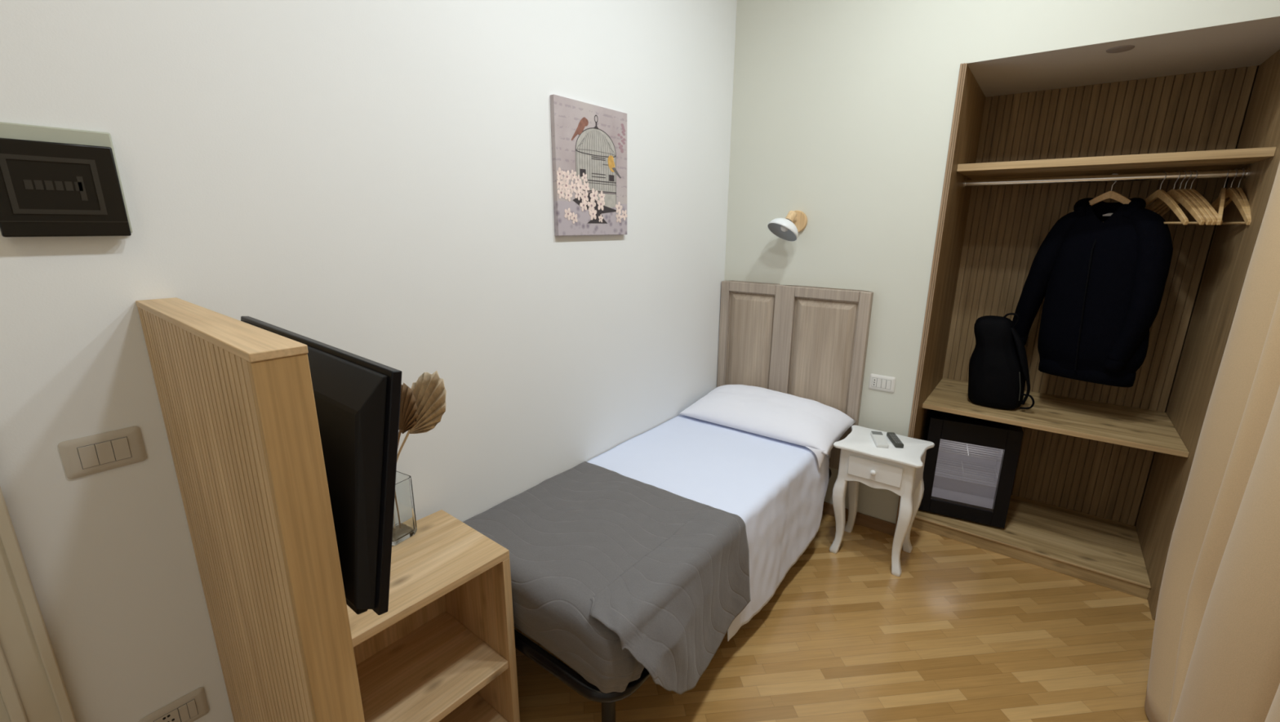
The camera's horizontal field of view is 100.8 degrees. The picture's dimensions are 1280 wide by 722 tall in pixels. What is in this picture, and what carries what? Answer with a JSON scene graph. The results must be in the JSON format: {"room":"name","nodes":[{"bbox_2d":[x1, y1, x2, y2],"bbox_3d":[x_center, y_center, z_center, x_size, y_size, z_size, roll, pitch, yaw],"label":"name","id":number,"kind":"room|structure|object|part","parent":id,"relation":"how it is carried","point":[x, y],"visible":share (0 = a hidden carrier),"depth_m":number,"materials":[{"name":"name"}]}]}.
{"room":"hotel room","nodes":[
{"label":"hotel room","id":0,"kind":"room"},
{"bbox_2d":[0,0,737,721],"bbox_3d":[-0.726,-0.412,1.567,0.150,3.120,3.800,11,18,36],"label":"wall","id":1,"kind":"structure","parent":0,"point":[371,180],"depth_m":1.37,"materials":[{"name":"white paint"}]},
{"bbox_2d":[0,691,11,721],"bbox_3d":[-1.505,0.327,0.646,0.048,2.140,0.786,11,18,36],"label":"door","id":2,"kind":"structure","parent":1,"relation":"in","point":[4,715],"depth_m":1.05,"materials":[{"name":"beige paint"}]},
{"bbox_2d":[0,485,76,721],"bbox_3d":[-1.448,0.291,0.629,0.026,2.220,0.883,11,18,36],"label":"trim","id":3,"kind":"structure","parent":1,"relation":"attached to","point":[33,688],"depth_m":1.03,"materials":[{"name":"beige paint"}]},
{"bbox_2d":[0,121,132,236],"bbox_3d":[-1.068,-0.328,0.973,0.031,0.193,0.173,11,18,36],"label":"box","id":4,"kind":"object","parent":1,"relation":"attached to","point":[55,181],"visible":1,"depth_m":0.96,"materials":[{"name":"grey plastic"}]},
{"bbox_2d":[57,425,146,479],"bbox_3d":[-1.099,0.187,1.086,0.011,0.080,0.120,11,18,36],"label":"light switch","id":5,"kind":"object","parent":1,"relation":"attached to","point":[82,456],"visible":1,"depth_m":1.08,"materials":[{"name":"beige plastic"}]},
{"bbox_2d":[138,686,208,721],"bbox_3d":[-1.102,0.845,1.256,0.011,0.080,0.120,11,18,36],"label":"wall socket","id":6,"kind":"object","parent":1,"relation":"attached to","point":[193,704],"visible":1,"depth_m":1.26,"materials":[{"name":"beige plastic"}]},
{"bbox_2d":[154,708,180,721],"bbox_3d":[-1.109,0.848,1.242,0.001,0.045,0.042,11,18,36],"label":"socket","id":7,"kind":"object","parent":6,"relation":"attached to","point":[165,714],"depth_m":1.24,"materials":[{"name":"beige plastic"}]},
{"bbox_2d":[550,94,626,235],"bbox_3d":[-0.185,-0.737,2.065,0.021,0.480,0.408,11,18,36],"label":"picture","id":8,"kind":"object","parent":1,"relation":"attached to","point":[589,141],"visible":1,"depth_m":2.03},
{"bbox_2d":[514,512,1155,721],"bbox_3d":[0.441,1.238,1.641,2.430,0.100,4.689,11,18,36],"label":"floor","id":9,"kind":"structure","parent":0,"point":[965,632],"depth_m":2.00,"materials":[{"name":"brown wood"}]},
{"bbox_2d":[135,297,364,721],"bbox_3d":[-0.745,0.604,1.072,0.714,1.399,0.067,12,18,37],"label":"divider panel","id":10,"kind":"object","parent":9,"relation":"on","point":[237,400],"visible":1,"depth_m":0.81,"materials":[{"name":"brown wood"}]},
{"bbox_3d":[-0.475,0.666,0.862,0.016,1.387,0.065,12,18,37],"label":"post","id":11,"kind":"part","parent":10,"relation":"part of","materials":[{"name":"brown wood"}]},
{"bbox_2d":[240,315,401,614],"bbox_3d":[-0.637,0.155,0.980,0.632,0.407,0.105,11,18,36],"label":"television","id":12,"kind":"object","parent":10,"relation":"attached to","point":[357,397],"visible":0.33,"depth_m":0.81,"materials":[{"name":"black plastic"}]},
{"bbox_2d":[346,509,519,721],"bbox_3d":[-0.682,0.880,1.494,0.351,0.655,0.544,12,18,37],"label":"tv cabinet","id":13,"kind":"object","parent":9,"relation":"on","point":[442,649],"visible":0.62,"depth_m":1.55,"materials":[{"name":"brown wood"}]},
{"bbox_2d":[391,470,417,545],"bbox_3d":[-0.723,0.430,1.551,0.088,0.185,0.088,8,16,28],"label":"glass vase","id":14,"kind":"object","parent":13,"relation":"on","point":[405,526],"visible":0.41,"depth_m":1.53,"materials":[{"name":"clear glass"}]},
{"bbox_2d":[397,382,418,447],"bbox_3d":[-0.647,0.280,1.449,0.179,0.487,0.029,11,18,36],"label":"palm","id":15,"kind":"object","parent":14,"relation":"in","point":[408,415],"visible":0.66,"depth_m":1.37,"materials":[{"name":"brown plant"}]},
{"bbox_2d":[396,370,446,461],"bbox_3d":[-0.606,0.261,1.451,0.268,0.522,0.025,7,16,25],"label":"palm","id":16,"kind":"object","parent":14,"relation":"in","point":[429,392],"visible":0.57,"depth_m":1.38,"materials":[{"name":"beige plant"}]},
{"bbox_3d":[-0.562,0.112,1.393,0.176,0.203,0.023,9,17,30],"label":"blade","id":17,"kind":"part","parent":16,"relation":"part of","materials":[{"name":"beige plant"}]},
{"bbox_2d":[355,610,508,721],"bbox_3d":[-0.685,0.932,1.509,0.345,0.024,0.496,12,18,37],"label":"shelf","id":18,"kind":"object","parent":13,"relation":"attached to","point":[424,673],"depth_m":1.55,"materials":[{"name":"brown wood"}]},
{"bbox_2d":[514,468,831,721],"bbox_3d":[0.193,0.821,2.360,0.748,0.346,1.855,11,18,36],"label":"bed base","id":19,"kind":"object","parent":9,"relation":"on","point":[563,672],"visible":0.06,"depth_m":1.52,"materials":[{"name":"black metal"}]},
{"bbox_3d":[-0.093,1.053,1.568,0.058,0.290,0.058,11,18,36],"label":"leg","id":20,"kind":"part","parent":19,"relation":"part of","materials":[{"name":"black metal"}]},
{"bbox_3d":[0.188,0.553,2.303,0.719,0.194,1.829,11,18,36],"label":"mattress","id":21,"kind":"object","parent":19,"relation":"on","visible":0},
{"bbox_2d":[462,461,750,693],"bbox_3d":[-0.124,0.738,1.839,0.838,0.364,0.709,11,18,36],"label":"bedspread","id":22,"kind":"object","parent":21,"relation":"on","point":[615,575],"visible":0.91,"depth_m":1.64,"materials":[{"name":"grey fabric"}]},
{"bbox_2d":[586,413,829,640],"bbox_3d":[0.319,0.640,2.438,0.803,0.449,1.012,11,18,36],"label":"sheet","id":23,"kind":"object","parent":21,"relation":"on","point":[778,488],"visible":0.78,"depth_m":2.28,"materials":[{"name":"white fabric"}]},
{"bbox_2d":[678,384,855,467],"bbox_3d":[0.651,0.290,2.774,0.810,0.216,0.433,11,18,36],"label":"pillow","id":24,"kind":"object","parent":21,"relation":"on","point":[813,424],"visible":1,"depth_m":2.65,"materials":[{"name":"white fabric"}]},
{"bbox_2d":[829,425,934,576],"bbox_3d":[1.136,0.661,2.535,0.376,0.578,0.319,11,18,36],"label":"bedside table","id":25,"kind":"object","parent":9,"relation":"on","point":[899,470],"visible":0.98,"depth_m":2.43,"materials":[{"name":"white paint"}]},
{"bbox_3d":[0.961,0.667,2.544,0.063,0.561,0.063,11,18,36],"label":"leg","id":26,"kind":"part","parent":25,"relation":"part of","materials":[{"name":"white paint"}]},
{"bbox_3d":[1.100,0.622,2.720,0.063,0.561,0.063,11,18,36],"label":"leg","id":27,"kind":"part","parent":25,"relation":"part of","materials":[{"name":"white paint"}]},
{"bbox_3d":[1.049,0.500,2.377,0.027,0.027,0.027,11,18,36],"label":"knob","id":28,"kind":"part","parent":25,"relation":"part of","materials":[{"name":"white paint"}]},
{"bbox_3d":[1.060,0.497,2.391,0.230,0.094,0.010,11,18,36],"label":"drawer","id":29,"kind":"part","parent":25,"relation":"part of","materials":[{"name":"white paint"}]},
{"bbox_2d":[870,431,888,448],"bbox_3d":[1.123,0.367,2.483,0.052,0.017,0.165,4,15,13],"label":"remote control","id":30,"kind":"object","parent":25,"relation":"on","point":[879,439],"visible":1,"depth_m":2.46,"materials":[{"name":"white plastic"}]},
{"bbox_2d":[886,431,903,448],"bbox_3d":[1.194,0.368,2.476,0.036,0.019,0.150,3,15,9],"label":"remote control","id":31,"kind":"object","parent":25,"relation":"on","point":[892,436],"visible":1,"depth_m":2.45,"materials":[{"name":"grey plastic"}]},
{"bbox_3d":[1.186,0.711,2.377,0.063,0.561,0.063,11,18,36],"label":"leg","id":32,"kind":"part","parent":25,"relation":"part of","materials":[{"name":"white paint"}]},
{"bbox_3d":[1.325,0.667,2.553,0.063,0.561,0.063,11,18,36],"label":"leg","id":33,"kind":"part","parent":25,"relation":"part of","materials":[{"name":"white paint"}]},
{"bbox_2d":[893,49,1279,619],"bbox_3d":[1.952,-0.158,2.467,1.002,2.208,0.769,11,18,36],"label":"wardrobe","id":34,"kind":"object","parent":9,"relation":"on","point":[1088,450],"visible":0.78,"depth_m":2.52,"materials":[{"name":"brown wood"}]},
{"bbox_3d":[1.333,-0.160,2.462,0.024,2.208,0.008,11,18,36],"label":"edge moulding","id":35,"kind":"part","parent":34,"relation":"part of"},
{"bbox_3d":[1.562,-0.233,2.751,0.018,2.208,0.743,11,18,36],"label":"panel","id":36,"kind":"part","parent":34,"relation":"part of","materials":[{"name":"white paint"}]},
{"bbox_2d":[918,408,1023,528],"bbox_3d":[1.761,0.532,2.866,0.395,0.535,0.400,8,16,27],"label":"mini fridge","id":37,"kind":"object","parent":34,"relation":"on","point":[969,472],"visible":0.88,"depth_m":2.77,"materials":[{"name":"black plastic"}]},
{"bbox_2d":[934,456,998,487],"bbox_3d":[1.760,0.600,2.881,0.325,0.006,0.285,8,16,27],"label":"wire shelf","id":38,"kind":"object","parent":37,"relation":"attached to","point":[996,469],"depth_m":2.87,"materials":[{"name":"white metal"}]},
{"bbox_2d":[938,439,1003,461],"bbox_3d":[1.761,0.459,2.845,0.325,0.006,0.285,8,16,27],"label":"wire shelf","id":39,"kind":"object","parent":37,"relation":"attached to","point":[1002,450],"depth_m":2.79,"materials":[{"name":"white metal"}]},
{"bbox_2d":[968,312,1034,409],"bbox_3d":[1.791,-0.004,2.598,0.298,0.468,0.178,11,18,36],"label":"backpack","id":40,"kind":"object","parent":34,"relation":"on","point":[998,367],"visible":1,"depth_m":2.56,"materials":[{"name":"black fabric"}]},
{"bbox_3d":[1.785,-0.196,2.552,0.071,0.074,0.022,11,18,36],"label":"handle","id":41,"kind":"part","parent":40,"relation":"part of","materials":[{"name":"black fabric"}]},
{"bbox_2d":[923,377,1188,452],"bbox_3d":[1.994,0.243,2.628,0.961,0.023,0.590,11,18,36],"label":"shelf","id":42,"kind":"object","parent":34,"relation":"attached to","point":[1145,427],"depth_m":2.52,"materials":[{"name":"brown wood"}]},
{"bbox_2d":[1071,173,1130,212],"bbox_3d":[2.052,-0.706,2.312,0.012,0.215,0.345,-10,18,-35],"label":"clothes hanger","id":43,"kind":"object","parent":34,"relation":"hanging from","point":[1117,197],"visible":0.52,"depth_m":2.30,"materials":[{"name":"brown wood"}]},
{"bbox_2d":[1012,197,1173,386],"bbox_3d":[2.039,-0.326,2.426,0.205,0.812,0.542,-9,17,-33],"label":"sweatshirt","id":44,"kind":"object","parent":43,"relation":"hanging from","point":[1101,271],"visible":1,"depth_m":2.33,"materials":[{"name":"fabric"}]},
{"bbox_2d":[1073,197,1146,219],"bbox_3d":[2.073,-0.669,2.335,0.155,0.102,0.242,-10,18,-34],"label":"hood","id":45,"kind":"object","parent":44,"relation":"attached to","point":[1135,210],"depth_m":2.33,"materials":[{"name":"black fabric"}]},
{"bbox_3d":[2.182,-0.231,2.755,0.962,2.208,0.018,11,18,36],"label":"panel","id":46,"kind":"part","parent":34,"relation":"part of","materials":[{"name":"brown wood"}]},
{"bbox_3d":[1.986,-0.804,2.339,0.960,0.029,0.029,11,18,36],"label":"hanging rail","id":47,"kind":"part","parent":34,"relation":"part of","materials":[{"name":"silver metal"}]},
{"bbox_2d":[957,156,1271,179],"bbox_3d":[2.001,-0.858,2.344,0.961,0.031,0.590,11,18,36],"label":"shelf","id":48,"kind":"object","parent":34,"relation":"attached to","point":[1089,166],"depth_m":2.22,"materials":[{"name":"brown wood"}]},
{"bbox_2d":[1144,171,1188,225],"bbox_3d":[2.175,-0.681,2.221,0.012,0.215,0.435,5,15,16],"label":"clothes hanger","id":49,"kind":"object","parent":34,"relation":"hanging from","point":[1160,193],"visible":0.67,"depth_m":2.15,"materials":[{"name":"brown wood"}]},
{"bbox_2d":[1146,170,1204,225],"bbox_3d":[2.207,-0.675,2.197,0.012,0.215,0.435,4,15,15],"label":"clothes hanger","id":50,"kind":"object","parent":34,"relation":"hanging from","point":[1175,194],"visible":0.71,"depth_m":2.12,"materials":[{"name":"wood"}]},
{"bbox_2d":[1152,170,1211,225],"bbox_3d":[2.221,-0.672,2.186,0.012,0.215,0.435,4,15,15],"label":"clothes hanger","id":51,"kind":"object","parent":34,"relation":"hanging from","point":[1207,220],"visible":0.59,"depth_m":2.10,"materials":[{"name":"wood"}]},
{"bbox_2d":[1155,170,1217,225],"bbox_3d":[2.233,-0.670,2.177,0.012,0.215,0.435,4,15,15],"label":"clothes hanger","id":52,"kind":"object","parent":34,"relation":"hanging from","point":[1201,203],"visible":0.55,"depth_m":2.09,"materials":[{"name":"wood"}]},
{"bbox_2d":[1159,169,1222,225],"bbox_3d":[2.247,-0.667,2.167,0.012,0.215,0.435,5,15,16],"label":"clothes hanger","id":53,"kind":"object","parent":34,"relation":"hanging from","point":[1197,193],"visible":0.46,"depth_m":2.10,"materials":[{"name":"wood"}]},
{"bbox_3d":[2.340,-0.080,2.174,0.018,2.208,0.743,11,18,36],"label":"panel","id":54,"kind":"part","parent":34,"relation":"part of","materials":[{"name":"brown wood"}]},
{"bbox_2d":[1209,168,1229,225],"bbox_3d":[2.321,-0.653,2.112,0.013,0.215,0.435,14,20,42],"label":"clothes hanger","id":55,"kind":"object","parent":34,"relation":"hanging from","point":[1220,208],"visible":0.81,"depth_m":2.04,"materials":[{"name":"wood"}]},
{"bbox_2d":[1195,168,1249,225],"bbox_3d":[2.337,-0.650,2.101,0.012,0.215,0.435,8,16,26],"label":"clothes hanger","id":56,"kind":"object","parent":34,"relation":"hanging from","point":[1231,193],"visible":0.77,"depth_m":2.04,"materials":[{"name":"wood"}]},
{"bbox_2d":[1217,168,1251,225],"bbox_3d":[2.352,-0.646,2.089,0.013,0.215,0.435,9,17,30],"label":"clothes hanger","id":57,"kind":"object","parent":34,"relation":"hanging from","point":[1239,190],"visible":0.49,"depth_m":2.04,"materials":[{"name":"wood"}]},
{"bbox_2d":[1244,167,1251,179],"bbox_3d":[2.364,-0.730,2.058,0.008,0.044,0.044,11,18,36],"label":"socket","id":58,"kind":"object","parent":34,"relation":"attached to","point":[1247,175],"depth_m":2.05,"materials":[{"name":"silver metal"}]},
{"bbox_2d":[724,0,1279,523],"bbox_3d":[1.381,-0.619,2.416,2.430,3.120,0.150,11,18,36],"label":"wall","id":59,"kind":"structure","parent":0,"point":[842,113],"depth_m":2.51,"materials":[{"name":"beige paint"}]},
{"bbox_2d":[767,210,807,241],"bbox_3d":[0.736,-0.686,2.689,0.164,0.155,0.188,11,18,36],"label":"wall lamp","id":60,"kind":"object","parent":59,"relation":"attached to","point":[788,228],"visible":1,"depth_m":2.70,"materials":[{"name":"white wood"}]},
{"bbox_3d":[0.722,-0.664,2.679,0.160,0.116,0.148,11,18,36],"label":"lamp shade","id":61,"kind":"part","parent":60,"relation":"part of","materials":[{"name":"white paint"}]},
{"bbox_3d":[0.735,-0.681,2.681,0.043,0.052,0.047,11,18,36],"label":"bulb","id":62,"kind":"part","parent":60,"relation":"part of","materials":[{"name":"white glass"}]},
{"bbox_2d":[785,210,796,222],"bbox_3d":[0.765,-0.730,2.683,0.060,0.063,0.043,-7,16,-26],"label":"socket","id":63,"kind":"object","parent":60,"relation":"attached to","point":[791,215],"depth_m":2.67,"materials":[{"name":"brown wood"}]},
{"bbox_2d":[716,280,873,469],"bbox_3d":[0.800,0.061,2.921,0.818,0.953,0.044,11,18,36],"label":"headboard","id":64,"kind":"object","parent":59,"relation":"attached to","point":[802,341],"visible":0.58,"depth_m":2.82,"materials":[{"name":"beige wood"}]},
{"bbox_3d":[0.627,-0.086,3.020,0.280,0.608,0.038,11,18,36],"label":"raised panel","id":65,"kind":"part","parent":64,"relation":"part of","materials":[{"name":"beige wood"}]},
{"bbox_3d":[0.953,-0.022,2.779,0.326,0.608,0.038,11,18,36],"label":"raised panel","id":66,"kind":"part","parent":64,"relation":"part of","materials":[{"name":"beige wood"}]},
{"bbox_2d":[822,501,895,535],"bbox_3d":[0.898,0.791,3.050,1.059,0.067,0.012,11,18,36],"label":"baseboard","id":67,"kind":"structure","parent":59,"relation":"attached to","point":[881,525],"depth_m":2.81,"materials":[{"name":"brown wood"}]},
{"bbox_2d":[868,373,895,392],"bbox_3d":[1.205,0.111,2.636,0.120,0.080,0.011,11,18,36],"label":"wall socket","id":68,"kind":"object","parent":59,"relation":"attached to","point":[877,382],"visible":1,"depth_m":2.63,"materials":[{"name":"white plastic"}]},
{"bbox_2d":[871,377,876,386],"bbox_3d":[1.175,0.107,2.654,0.021,0.045,0.001,11,18,36],"label":"socket","id":69,"kind":"object","parent":68,"relation":"attached to","point":[873,379],"depth_m":2.65,"materials":[{"name":"white plastic"}]},
{"bbox_2d":[946,69,1258,525],"bbox_3d":[2.048,-0.226,2.533,1.148,2.308,0.689,11,18,36],"label":"wall","id":70,"kind":"structure","parent":0,"point":[1258,69],"depth_m":2.53,"materials":[{"name":"paint"}]},
{"bbox_2d":[967,16,1279,97],"bbox_3d":[1.965,-1.243,2.193,0.998,0.030,0.757,11,18,36],"label":"ceiling","id":71,"kind":"structure","parent":0,"point":[1252,42],"depth_m":2.13,"materials":[{"name":"paint"}]},
{"bbox_2d":[1106,44,1134,53],"bbox_3d":[1.813,-1.175,1.998,0.083,0.006,0.083,11,18,36],"label":"disc","id":72,"kind":"object","parent":71,"relation":"attached to","point":[1122,48],"visible":1,"depth_m":1.99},
{"bbox_3d":[1.084,-0.056,0.226,0.150,3.120,3.800,11,18,36],"label":"wall","id":73,"kind":"structure","parent":0,"visible":0},
{"bbox_3d":[1.148,-1.166,0.271,0.146,0.031,3.180,11,18,36],"label":"curtain rod","id":74,"kind":"object","parent":73,"relation":"attached to","visible":0},
{"bbox_2d":[1144,161,1279,721],"bbox_3d":[1.258,0.063,0.798,0.185,2.594,2.725,11,18,36],"label":"curtain","id":75,"kind":"object","parent":74,"relation":"hanging from","point":[1215,656],"visible":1,"depth_m":1.39,"materials":[{"name":"beige fabric"}]}
]}

